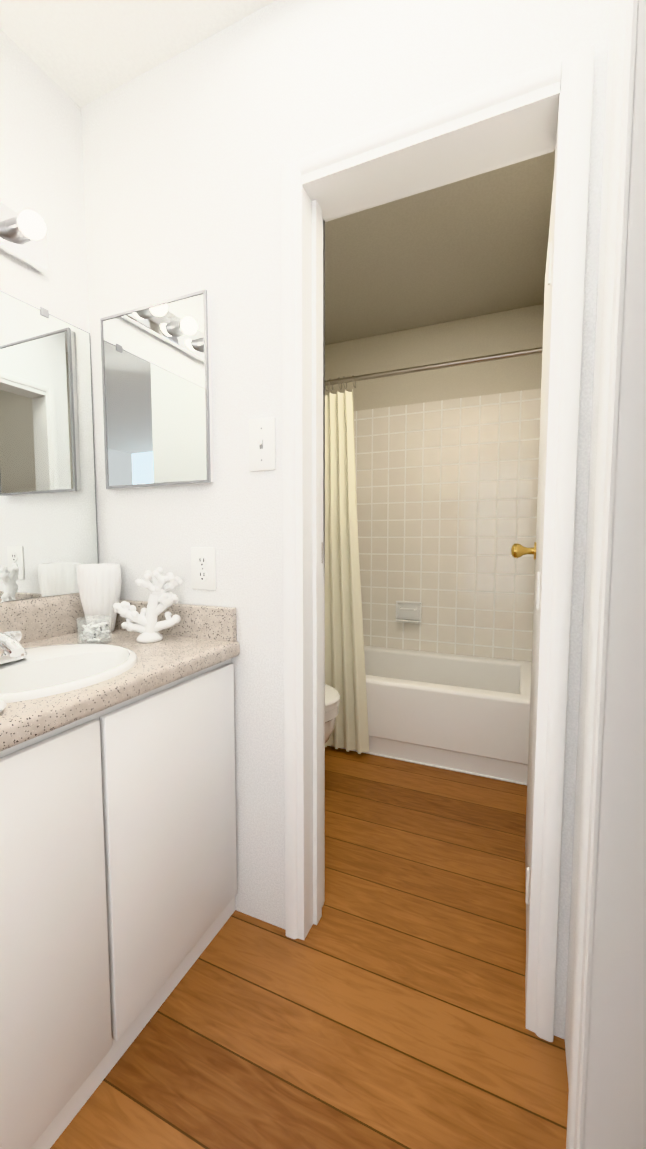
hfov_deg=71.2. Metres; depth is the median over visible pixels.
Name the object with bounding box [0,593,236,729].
backsplash
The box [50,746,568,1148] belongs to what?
floor
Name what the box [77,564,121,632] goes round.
vase
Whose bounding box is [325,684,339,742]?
toilet
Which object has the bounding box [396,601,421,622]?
soap dish
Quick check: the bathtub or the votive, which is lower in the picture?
the bathtub
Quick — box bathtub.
[330,645,531,785]
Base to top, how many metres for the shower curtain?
1.925 m
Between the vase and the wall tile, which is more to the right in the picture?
the wall tile
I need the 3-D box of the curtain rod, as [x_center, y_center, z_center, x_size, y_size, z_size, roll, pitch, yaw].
[0.282,-0.979,2.213,1.562,0.055,0.055,2,5,24]
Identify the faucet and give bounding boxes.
[0,622,27,674]
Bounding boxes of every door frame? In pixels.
[281,46,594,1041]
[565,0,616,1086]
[566,0,645,1148]
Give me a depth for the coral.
1.28 m
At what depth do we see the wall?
1.23 m
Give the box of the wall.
[81,0,609,1038]
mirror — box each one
[0,29,98,601]
[100,289,212,488]
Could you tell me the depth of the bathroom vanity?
0.94 m
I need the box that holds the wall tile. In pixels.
[325,304,543,661]
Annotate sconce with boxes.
[0,202,47,272]
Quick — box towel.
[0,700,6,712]
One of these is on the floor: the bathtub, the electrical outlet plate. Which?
the bathtub
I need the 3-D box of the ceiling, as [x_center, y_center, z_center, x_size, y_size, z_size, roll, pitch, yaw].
[0.397,-1.330,-0.440,5.000,0.062,6.700,2,5,24]
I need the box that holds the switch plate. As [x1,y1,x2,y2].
[249,417,275,471]
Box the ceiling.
[0,0,555,344]
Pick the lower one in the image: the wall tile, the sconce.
the wall tile
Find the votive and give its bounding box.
[77,615,111,643]
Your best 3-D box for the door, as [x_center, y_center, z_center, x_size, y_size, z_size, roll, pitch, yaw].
[0.613,0.016,1.344,0.113,1.983,0.563,2,5,24]
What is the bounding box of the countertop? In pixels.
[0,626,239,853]
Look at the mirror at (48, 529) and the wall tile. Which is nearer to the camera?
the mirror at (48, 529)
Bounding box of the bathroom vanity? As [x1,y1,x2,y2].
[0,593,239,1148]
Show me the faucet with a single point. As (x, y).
(13, 655)
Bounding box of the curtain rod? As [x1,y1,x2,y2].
[325,347,542,385]
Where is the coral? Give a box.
[113,567,182,642]
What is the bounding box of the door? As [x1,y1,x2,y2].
[511,181,553,943]
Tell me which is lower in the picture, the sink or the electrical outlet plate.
the sink
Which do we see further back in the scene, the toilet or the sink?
the toilet
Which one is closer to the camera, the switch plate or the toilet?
the switch plate
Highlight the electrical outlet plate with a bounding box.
[191,547,215,589]
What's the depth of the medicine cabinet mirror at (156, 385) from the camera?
1.33 m
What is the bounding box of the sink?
[0,643,137,753]
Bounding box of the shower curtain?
[325,375,368,753]

